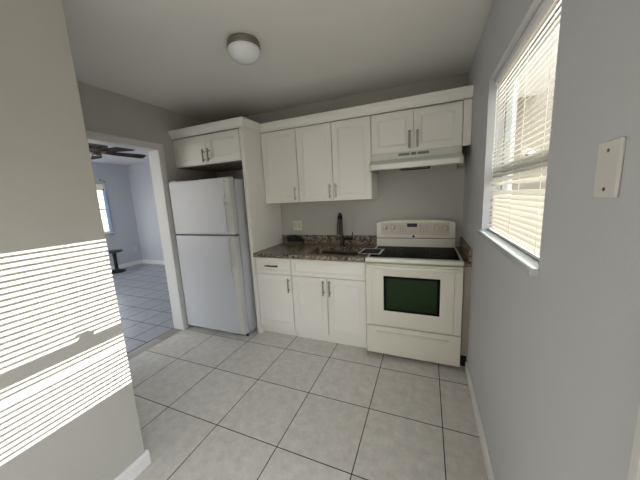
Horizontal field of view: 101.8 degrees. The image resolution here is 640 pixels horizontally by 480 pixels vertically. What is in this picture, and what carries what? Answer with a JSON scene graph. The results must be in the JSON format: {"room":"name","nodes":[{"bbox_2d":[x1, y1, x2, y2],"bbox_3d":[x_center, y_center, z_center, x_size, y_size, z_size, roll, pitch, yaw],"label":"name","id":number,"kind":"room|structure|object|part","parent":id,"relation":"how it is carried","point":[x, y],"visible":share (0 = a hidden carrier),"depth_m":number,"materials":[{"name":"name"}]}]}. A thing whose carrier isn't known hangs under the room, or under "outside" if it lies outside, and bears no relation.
{"room":"kitchen","nodes":[
{"label":"kitchen","id":0,"kind":"room"},
{"bbox_2d":[0,0,144,479],"bbox_3d":[-2.065,0.311,0.354,1.175,2.576,2.550,1,10,22],"label":"wall","id":1,"kind":"structure","parent":0,"point":[68,409],"depth_m":1.09,"materials":[{"name":"grey paint"}]},
{"bbox_2d":[114,449,150,479],"bbox_3d":[-1.456,1.446,0.319,0.013,0.088,2.563,1,10,22],"label":"baseboard","id":2,"kind":"structure","parent":1,"relation":"attached to","point":[134,469],"depth_m":1.42,"materials":[{"name":"white wood"}]},
{"bbox_2d":[92,162,142,266],"bbox_3d":[-5.595,-0.188,4.513,0.120,2.576,4.850,1,10,22],"label":"wall","id":3,"kind":"structure","parent":0,"point":[117,187],"depth_m":6.26,"materials":[{"name":"paint"}]},
{"bbox_2d":[96,184,114,233],"bbox_3d":[-5.075,-0.655,5.672,0.110,1.125,0.850,1,10,22],"label":"window","id":4,"kind":"structure","parent":3,"relation":"in","point":[106,232],"depth_m":6.01,"materials":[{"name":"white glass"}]},
{"bbox_2d":[96,185,103,189],"bbox_3d":[-5.089,-1.136,5.590,0.034,0.120,0.770,1,10,22],"label":"roller shade","id":5,"kind":"object","parent":4,"relation":"attached to","point":[98,187],"visible":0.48,"depth_m":5.87,"materials":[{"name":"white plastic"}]},
{"bbox_2d":[102,190,113,234],"bbox_3d":[-4.900,-0.631,6.008,0.026,1.022,0.075,1,10,22],"label":"sheer curtain","id":6,"kind":"object","parent":4,"relation":"hanging from","point":[104,193],"visible":1,"depth_m":6.00,"materials":[{"name":"white fabric"}]},
{"bbox_2d":[111,259,142,269],"bbox_3d":[-5.502,0.946,4.609,0.013,0.100,4.717,1,10,22],"label":"baseboard","id":7,"kind":"structure","parent":3,"relation":"attached to","point":[124,265],"depth_m":6.44,"materials":[{"name":"white wood"}]},
{"bbox_2d":[112,263,173,352],"bbox_3d":[-3.629,1.074,3.868,4.045,0.100,4.730,1,10,22],"label":"floor","id":8,"kind":"structure","parent":0,"point":[142,292],"depth_m":3.96,"materials":[{"name":"grey tile"}]},
{"bbox_2d":[108,249,125,273],"bbox_3d":[-4.667,0.487,5.938,0.330,0.497,0.330,1,10,22],"label":"stand","id":9,"kind":"object","parent":8,"relation":"on","point":[117,269],"visible":0.84,"depth_m":5.90,"materials":[{"name":"black plastic"}]},
{"bbox_2d":[127,162,163,260],"bbox_3d":[-2.708,-0.549,5.852,4.200,2.576,0.120,1,10,22],"label":"wall","id":10,"kind":"structure","parent":0,"point":[140,177],"depth_m":6.41,"materials":[{"name":"paint"}]},
{"bbox_2d":[142,259,164,264],"bbox_3d":[-2.736,0.583,5.998,4.047,0.100,0.013,1,10,22],"label":"baseboard","id":11,"kind":"structure","parent":10,"relation":"attached to","point":[143,260],"depth_m":6.60,"materials":[{"name":"white wood"}]},
{"bbox_2d":[77,81,216,359],"bbox_3d":[-1.788,-0.093,2.755,0.140,2.576,2.170,1,10,22],"label":"wall","id":12,"kind":"structure","parent":0,"point":[104,111],"depth_m":2.56,"materials":[{"name":"grey paint"}]},
{"bbox_2d":[86,130,188,329],"bbox_3d":[-1.905,0.126,2.476,0.140,2.045,1.000,1,10,22],"label":"trim","id":13,"kind":"structure","parent":12,"relation":"attached to","point":[153,155],"depth_m":2.88,"materials":[{"name":"paint"}]},
{"bbox_2d":[127,340,161,358],"bbox_3d":[-1.881,1.167,2.510,0.052,0.020,0.734,1,10,22],"label":"trim","id":14,"kind":"structure","parent":12,"relation":"attached to","point":[158,341],"depth_m":2.67,"materials":[{"name":"beige tile"}]},
{"bbox_2d":[154,328,180,339],"bbox_3d":[-1.728,1.082,2.983,0.130,0.020,0.260,1,10,22],"label":"trim","id":15,"kind":"structure","parent":12,"relation":"attached to","point":[169,333],"depth_m":2.96,"materials":[{"name":"beige tile"}]},
{"bbox_2d":[62,0,492,164],"bbox_3d":[-2.516,-1.324,2.204,7.290,0.100,6.130,1,10,22],"label":"ceiling","id":16,"kind":"structure","parent":0,"point":[172,55],"depth_m":1.79,"materials":[{"name":"paint"}]},
{"bbox_2d":[88,143,145,158],"bbox_3d":[-3.330,-1.385,3.907,1.288,0.244,1.295,1,10,22],"label":"ceiling fan","id":17,"kind":"object","parent":16,"relation":"hanging from","point":[96,150],"visible":0.63,"depth_m":3.87,"materials":[{"name":"grey metal"}]},
{"bbox_3d":[-3.614,-1.356,4.208,0.157,0.046,0.550,-10,12,-39],"label":"blade","id":18,"kind":"part","parent":17,"relation":"part of","materials":[{"name":"brown wood"}]},
{"bbox_3d":[-2.978,-1.323,3.809,0.550,0.046,0.157,0,10,14],"label":"blade","id":19,"kind":"part","parent":17,"relation":"part of","materials":[{"name":"brown wood"}]},
{"bbox_3d":[-3.151,-1.384,4.236,0.157,0.046,0.550,3,11,32],"label":"blade","id":20,"kind":"part","parent":17,"relation":"part of","materials":[{"name":"brown wood"}]},
{"bbox_2d":[227,33,260,64],"bbox_3d":[-0.497,-1.231,1.708,0.214,0.122,0.214,1,10,22],"label":"ceiling light","id":21,"kind":"object","parent":16,"relation":"attached to","point":[243,48],"visible":1,"depth_m":1.64,"materials":[{"name":"white glass"}]},
{"bbox_2d":[128,325,487,479],"bbox_3d":[-0.801,1.374,1.153,2.957,0.100,4.600,1,10,22],"label":"floor","id":22,"kind":"structure","parent":0,"point":[211,404],"depth_m":1.79,"materials":[{"name":"beige tile"}]},
{"bbox_2d":[169,177,256,335],"bbox_3d":[-1.080,0.160,3.083,0.826,1.704,0.765,1,10,22],"label":"refrigerator","id":23,"kind":"object","parent":22,"relation":"on","point":[210,215],"visible":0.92,"depth_m":2.74,"materials":[{"name":"white metal"}]},
{"bbox_3d":[-1.224,-0.340,2.710,0.826,0.562,0.064,1,10,22],"label":"freezer door","id":24,"kind":"part","parent":23,"relation":"part of","materials":[{"name":"white metal"}]},
{"bbox_3d":[-1.183,0.474,2.842,0.826,1.061,0.064,1,10,22],"label":"fridge door","id":25,"kind":"part","parent":23,"relation":"part of","materials":[{"name":"white metal"}]},
{"bbox_3d":[-0.924,-0.323,2.538,0.032,0.505,0.049,1,10,22],"label":"handle","id":26,"kind":"part","parent":23,"relation":"part of","materials":[{"name":"white plastic"}]},
{"bbox_3d":[-0.881,-0.328,2.535,0.050,0.555,0.010,1,10,22],"label":"edge trim","id":27,"kind":"part","parent":23,"relation":"part of","materials":[{"name":"white plastic"}]},
{"bbox_3d":[-0.896,0.246,2.630,0.032,0.540,0.049,1,10,22],"label":"handle","id":28,"kind":"part","parent":23,"relation":"part of","materials":[{"name":"white plastic"}]},
{"bbox_3d":[-0.841,0.483,2.666,0.050,1.047,0.010,1,10,22],"label":"edge trim","id":29,"kind":"part","parent":23,"relation":"part of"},
{"bbox_2d":[173,127,282,333],"bbox_3d":[-1.036,-0.086,3.143,0.954,2.164,0.658,1,10,22],"label":"tall cabinet","id":30,"kind":"object","parent":22,"relation":"on","point":[241,148],"visible":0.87,"depth_m":2.77,"materials":[{"name":"white paint"}]},
{"bbox_3d":[-1.408,-0.957,2.830,0.463,0.287,0.020,1,10,22],"label":"door","id":31,"kind":"part","parent":30,"relation":"part of","materials":[{"name":"white paint"}]},
{"bbox_3d":[-1.083,-0.857,3.054,0.906,0.005,0.595,1,10,22],"label":"panel","id":32,"kind":"part","parent":30,"relation":"part of","materials":[{"name":"white wood"}]},
{"bbox_3d":[-0.989,-0.950,2.659,0.428,0.287,0.020,1,10,22],"label":"door","id":33,"kind":"part","parent":30,"relation":"part of","materials":[{"name":"white paint"}]},
{"bbox_3d":[-0.606,-0.082,2.988,0.040,2.164,0.619,1,10,22],"label":"panel","id":34,"kind":"part","parent":30,"relation":"part of","materials":[{"name":"white paint"}]},
{"bbox_2d":[168,85,473,139],"bbox_3d":[-0.230,-1.151,2.439,2.948,0.083,0.333,1,10,22],"label":"crown molding","id":35,"kind":"structure","parent":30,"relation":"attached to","point":[465,92],"depth_m":2.44,"materials":[{"name":"white paint"}]},
{"bbox_2d":[256,257,297,335],"bbox_3d":[-0.364,0.560,2.993,0.420,0.873,0.643,1,10,22],"label":"base cabinet","id":36,"kind":"object","parent":22,"relation":"on","point":[274,275],"visible":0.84,"depth_m":2.74,"materials":[{"name":"white paint"}]},
{"bbox_3d":[-0.482,0.267,2.689,0.411,0.168,0.020,1,10,22],"label":"drawer","id":37,"kind":"part","parent":36,"relation":"part of","materials":[{"name":"white paint"}]},
{"bbox_3d":[-0.463,0.642,2.750,0.411,0.582,0.020,1,10,22],"label":"door","id":38,"kind":"part","parent":36,"relation":"part of","materials":[{"name":"white paint"}]},
{"bbox_2d":[291,259,366,347],"bbox_3d":[0.181,0.569,2.770,0.753,0.873,0.643,1,10,22],"label":"base cabinet","id":39,"kind":"object","parent":22,"relation":"on","point":[329,297],"visible":0.8,"depth_m":2.51,"materials":[{"name":"white paint"}]},
{"bbox_3d":[-0.094,0.649,2.599,0.369,0.582,0.020,1,10,22],"label":"door","id":40,"kind":"part","parent":39,"relation":"part of","materials":[{"name":"white paint"}]},
{"bbox_2d":[253,235,376,261],"bbox_3d":[-0.038,0.064,2.772,1.176,0.140,0.634,1,10,22],"label":"countertop","id":41,"kind":"structure","parent":39,"relation":"on","point":[311,244],"depth_m":2.82,"materials":[{"name":"brown stone"}]},
{"bbox_2d":[284,240,303,245],"bbox_3d":[-0.306,0.034,3.067,0.244,0.052,0.179,1,10,22],"label":"shallow dish","id":42,"kind":"object","parent":41,"relation":"on","point":[290,243],"visible":0.85,"depth_m":3.02,"materials":[{"name":"brown ceramic"}]},
{"bbox_2d":[286,235,302,240],"bbox_3d":[-0.308,-0.028,3.057,0.208,0.073,0.141,1,10,22],"label":"crumpled cloth","id":43,"kind":"object","parent":42,"relation":"in","point":[292,237],"visible":1,"depth_m":3.01,"materials":[{"name":"black fabric"}]},
{"bbox_2d":[312,250,359,254],"bbox_3d":[0.172,0.232,2.660,0.554,0.172,0.374,1,10,22],"label":"sink","id":44,"kind":"object","parent":41,"relation":"in","point":[318,251],"visible":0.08,"depth_m":2.82,"materials":[{"name":"silver metal"}]},
{"bbox_2d":[337,212,352,245],"bbox_3d":[0.253,-0.107,2.758,0.154,0.373,0.215,1,10,22],"label":"kitchen faucet","id":45,"kind":"object","parent":41,"relation":"on","point":[339,218],"visible":1,"depth_m":2.82,"materials":[{"name":"black metal"}]},
{"bbox_3d":[0.215,-0.169,2.764,0.029,0.248,0.183,0,10,15],"label":"gooseneck spout","id":46,"kind":"part","parent":45,"relation":"part of","materials":[{"name":"black metal"}]},
{"bbox_2d":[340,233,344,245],"bbox_3d":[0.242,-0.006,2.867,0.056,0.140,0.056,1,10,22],"label":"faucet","id":47,"kind":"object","parent":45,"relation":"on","point":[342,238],"depth_m":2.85,"materials":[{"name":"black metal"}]},
{"bbox_3d":[0.304,-0.045,2.835,0.114,0.091,0.031,1,10,22],"label":"lever","id":48,"kind":"part","parent":45,"relation":"part of","materials":[{"name":"black metal"}]},
{"bbox_3d":[0.089,0.459,2.457,0.016,0.148,0.039,1,10,22],"label":"handle","id":49,"kind":"part","parent":39,"relation":"part of","materials":[{"name":"silver metal"}]},
{"bbox_3d":[0.254,0.654,2.457,0.370,0.582,0.020,1,10,22],"label":"door","id":50,"kind":"part","parent":39,"relation":"part of","materials":[{"name":"white paint"}]},
{"bbox_2d":[365,219,463,366],"bbox_3d":[0.861,0.433,2.416,0.758,1.188,0.686,1,10,22],"label":"electric stove","id":51,"kind":"object","parent":22,"relation":"on","point":[414,287],"visible":1,"depth_m":2.20,"materials":[{"name":"metal"}]},
{"bbox_2d":[358,248,383,253],"bbox_3d":[0.493,0.106,2.493,0.217,0.001,0.250,1,10,22],"label":"printed sheet","id":52,"kind":"object","parent":51,"relation":"on","point":[365,250],"visible":1,"depth_m":2.48,"materials":[{"name":"white paper"}]},
{"bbox_2d":[361,249,381,253],"bbox_3d":[0.493,0.105,2.494,0.173,0.001,0.212,1,10,22],"label":"print","id":53,"kind":"object","parent":52,"relation":"on","point":[364,251],"depth_m":2.47},
{"bbox_3d":[0.749,0.461,2.150,0.397,0.272,0.001,1,10,22],"label":"glass","id":54,"kind":"part","parent":51,"relation":"part of","materials":[{"name":"black glass"}]},
{"bbox_3d":[0.754,0.493,2.156,0.640,0.520,0.005,1,10,22],"label":"door panel","id":55,"kind":"part","parent":51,"relation":"part of","materials":[{"name":"metal"}]},
{"bbox_3d":[0.783,0.893,2.243,0.754,0.263,0.034,1,10,22],"label":"storage drawer","id":56,"kind":"part","parent":51,"relation":"part of","materials":[{"name":"metal"}]},
{"bbox_3d":[0.761,0.479,2.174,0.754,0.560,0.038,1,10,22],"label":"oven door","id":57,"kind":"part","parent":51,"relation":"part of","materials":[{"name":"metal"}]},
{"bbox_3d":[0.732,0.230,2.091,0.734,0.027,0.066,1,10,22],"label":"oven handle","id":58,"kind":"part","parent":51,"relation":"part of","materials":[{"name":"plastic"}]},
{"bbox_2d":[365,246,463,265],"bbox_3d":[0.859,0.127,2.399,0.758,0.034,0.615,1,10,22],"label":"cooktop","id":59,"kind":"object","parent":51,"relation":"in","point":[391,255],"depth_m":2.23,"materials":[{"name":"black glass"}]},
{"bbox_3d":[0.932,-0.112,2.588,0.643,0.120,0.003,1,10,22],"label":"panel","id":60,"kind":"part","parent":51,"relation":"part of","materials":[{"name":"plastic"}]},
{"bbox_3d":[0.946,-0.114,2.618,0.738,0.182,0.064,1,10,22],"label":"control panel","id":61,"kind":"part","parent":51,"relation":"part of","materials":[{"name":"ceramic"}]},
{"bbox_2d":[372,262,462,266],"bbox_3d":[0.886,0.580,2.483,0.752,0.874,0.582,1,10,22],"label":"handle","id":62,"kind":"object","parent":51,"relation":"in","point":[372,262],"depth_m":2.13,"materials":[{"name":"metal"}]},
{"bbox_3d":[1.187,-0.110,2.468,0.060,0.060,0.025,1,10,22],"label":"knob","id":63,"kind":"part","parent":51,"relation":"part of","materials":[{"name":"plastic"}]},
{"bbox_2d":[456,237,471,365],"bbox_3d":[1.261,0.517,2.323,0.048,1.012,0.631,1,10,22],"label":"base cabinet","id":64,"kind":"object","parent":22,"relation":"on","point":[465,251],"depth_m":2.06,"materials":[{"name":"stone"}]},
{"bbox_3d":[1.265,0.520,2.331,0.046,0.743,0.614,1,10,22],"label":"filler panel","id":65,"kind":"part","parent":64,"relation":"part of","materials":[{"name":"white wood"}]},
{"bbox_2d":[212,72,468,250],"bbox_3d":[0.092,-0.239,3.079,3.090,2.576,0.120,1,10,22],"label":"wall","id":66,"kind":"structure","parent":0,"point":[436,192],"depth_m":2.69,"materials":[{"name":"grey paint"}]},
{"bbox_2d":[261,128,299,203],"bbox_3d":[-0.378,-0.796,2.904,0.420,0.748,0.363,1,10,22],"label":"upper cabinet","id":67,"kind":"object","parent":66,"relation":"attached to","point":[279,148],"visible":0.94,"depth_m":2.78,"materials":[{"name":"white paint"}]},
{"bbox_2d":[293,221,301,229],"bbox_3d":[-0.272,-0.176,3.169,0.114,0.114,0.009,1,10,22],"label":"wall outlet","id":68,"kind":"object","parent":66,"relation":"attached to","point":[297,224],"visible":1,"depth_m":3.17,"materials":[{"name":"white plastic"}]},
{"bbox_2d":[282,235,376,244],"bbox_3d":[0.076,-0.007,3.049,1.176,0.100,0.020,1,10,22],"label":"backsplash","id":69,"kind":"structure","parent":66,"relation":"attached to","point":[316,239],"depth_m":2.99,"materials":[{"name":"stone"}]},
{"bbox_2d":[295,116,377,201],"bbox_3d":[0.173,-0.787,2.679,0.765,0.748,0.363,1,10,22],"label":"upper cabinet","id":70,"kind":"object","parent":66,"relation":"attached to","point":[334,159],"visible":0.99,"depth_m":2.54,"materials":[{"name":"white paint"}]},
{"bbox_3d":[-0.054,-0.765,2.631,0.376,0.740,0.020,1,10,22],"label":"door","id":71,"kind":"part","parent":70,"relation":"part of","materials":[{"name":"white paint"}]},
{"bbox_3d":[0.300,-0.760,2.487,0.374,0.740,0.020,1,10,22],"label":"door","id":72,"kind":"part","parent":70,"relation":"part of","materials":[{"name":"white paint"}]},
{"bbox_2d":[371,98,472,154],"bbox_3d":[0.889,-0.971,2.350,0.801,0.350,0.364,1,10,22],"label":"upper cabinet","id":73,"kind":"object","parent":66,"relation":"attached to","point":[441,125],"visible":0.94,"depth_m":2.21,"materials":[{"name":"white paint"}]},
{"bbox_3d":[0.639,-0.948,2.312,0.358,0.338,0.020,1,10,22],"label":"door","id":74,"kind":"part","parent":73,"relation":"part of","materials":[{"name":"white paint"}]},
{"bbox_3d":[0.770,-0.868,2.240,0.020,0.141,0.040,1,10,22],"label":"handle","id":75,"kind":"part","parent":73,"relation":"part of","materials":[{"name":"silver metal"}]},
{"bbox_2d":[369,146,463,173],"bbox_3d":[0.855,-0.712,2.354,0.736,0.156,0.470,1,10,22],"label":"range hood","id":76,"kind":"object","parent":73,"relation":"attached to","point":[418,159],"visible":1,"depth_m":2.19,"materials":[{"name":"white metal"}]},
{"bbox_2d":[398,152,409,155],"bbox_3d":[0.736,-0.751,2.282,0.094,0.022,0.002,1,10,22],"label":"vent grille","id":77,"kind":"object","parent":76,"relation":"attached to","point":[399,153],"depth_m":2.28,"materials":[{"name":"metal"}]},
{"bbox_2d":[417,150,428,153],"bbox_3d":[0.882,-0.749,2.223,0.092,0.022,0.002,1,10,22],"label":"vent grille","id":78,"kind":"object","parent":76,"relation":"attached to","point":[418,151],"depth_m":2.22,"materials":[{"name":"black metal"}]},
{"bbox_3d":[0.830,-0.867,2.216,0.020,0.141,0.040,1,10,22],"label":"handle","id":79,"kind":"part","parent":73,"relation":"part of","materials":[{"name":"silver metal"}]},
{"bbox_3d":[0.981,-0.942,2.173,0.366,0.338,0.020,1,10,22],"label":"door","id":80,"kind":"part","parent":73,"relation":"part of","materials":[{"name":"white paint"}]},
{"bbox_2d":[518,23,559,97],"bbox_3d":[1.095,-1.247,0.469,0.709,0.100,5.850,1,10,22],"label":"roof eave","id":81,"kind":"object","parent":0,"point":[555,48],"visible":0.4,"depth_m":2.42},
{"bbox_2d":[462,0,639,479],"bbox_3d":[0.571,0.177,0.369,0.140,2.576,4.600,1,10,22],"label":"wall","id":82,"kind":"structure","parent":0,"point":[553,356],"depth_m":0.64,"materials":[{"name":"grey paint"}]},
{"bbox_2d":[465,360,494,479],"bbox_3d":[0.876,1.162,1.356,0.013,0.088,1.700,1,10,22],"label":"baseboard","id":83,"kind":"structure","parent":82,"relation":"attached to","point":[490,473],"depth_m":1.54,"materials":[{"name":"white wood"}]},
{"bbox_2d":[478,2,561,275],"bbox_3d":[0.869,-0.402,1.136,0.137,0.892,0.925,1,10,22],"label":"window","id":84,"kind":"structure","parent":82,"relation":"in","point":[527,263],"depth_m":1.16,"materials":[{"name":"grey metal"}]},
{"bbox_3d":[0.876,0.025,1.211,0.107,0.025,0.925,1,10,22],"label":"sill","id":85,"kind":"part","parent":84,"relation":"part of","materials":[{"name":"stone"}]},
{"bbox_2d":[488,0,561,259],"bbox_3d":[0.860,-0.415,1.137,0.037,0.862,0.899,1,10,22],"label":"window blind","id":86,"kind":"object","parent":84,"relation":"attached to","point":[520,226],"visible":0.78,"depth_m":1.06,"materials":[{"name":"white plastic"}]},
{"bbox_3d":[0.987,-0.464,1.435,0.029,0.818,0.001,1,10,22],"label":"ladder cord","id":87,"kind":"part","parent":86,"relation":"part of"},
{"bbox_3d":[0.885,0.004,1.204,0.024,0.012,0.899,1,10,22],"label":"rail","id":88,"kind":"part","parent":86,"relation":"part of","materials":[{"name":"white plastic"}]},
{"bbox_3d":[0.864,-0.409,1.137,0.028,0.818,0.001,1,10,22],"label":"ladder cord","id":89,"kind":"part","parent":86,"relation":"part of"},
{"bbox_3d":[0.741,-0.355,0.838,0.029,0.818,0.001,1,10,22],"label":"ladder cord","id":90,"kind":"part","parent":86,"relation":"part of","materials":[{"name":"white fabric"}]},
{"bbox_3d":[0.918,-0.413,1.114,0.030,0.868,0.915,1,10,22],"label":"frame","id":91,"kind":"part","parent":84,"relation":"part of","materials":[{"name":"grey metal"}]},
{"bbox_2d":[593,137,625,197],"bbox_3d":[0.548,-0.134,0.495,0.008,0.106,0.070,1,10,22],"label":"blank wall plate","id":92,"kind":"object","parent":82,"relation":"attached to","point":[610,157],"visible":1,"depth_m":0.49,"materials":[{"name":"white plastic"}]},
{"bbox_2d":[627,405,639,479],"bbox_3d":[0.147,0.455,-0.445,0.022,2.130,1.845,1,10,22],"label":"trim","id":93,"kind":"structure","parent":82,"relation":"attached to","point":[634,467],"depth_m":0.40,"materials":[{"name":"paint"}]},
{"label":"outside","id":94,"kind":"structure","parent":0,"visible":0},
{"bbox_2d":[103,220,108,230],"bbox_3d":[1.439,1.181,2.718,80.000,0.160,80.000,1,10,22],"label":"ground","id":95,"kind":"structure","parent":94,"point":[105,223],"depth_m":24.48,"materials":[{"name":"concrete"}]},
{"bbox_2d":[511,80,554,208],"bbox_3d":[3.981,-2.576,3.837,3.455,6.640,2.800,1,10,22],"label":"wall","id":96,"kind":"structure","parent":95,"relation":"on","point":[530,185],"depth_m":3.12,"materials":[{"name":"beige paint"}]}
]}

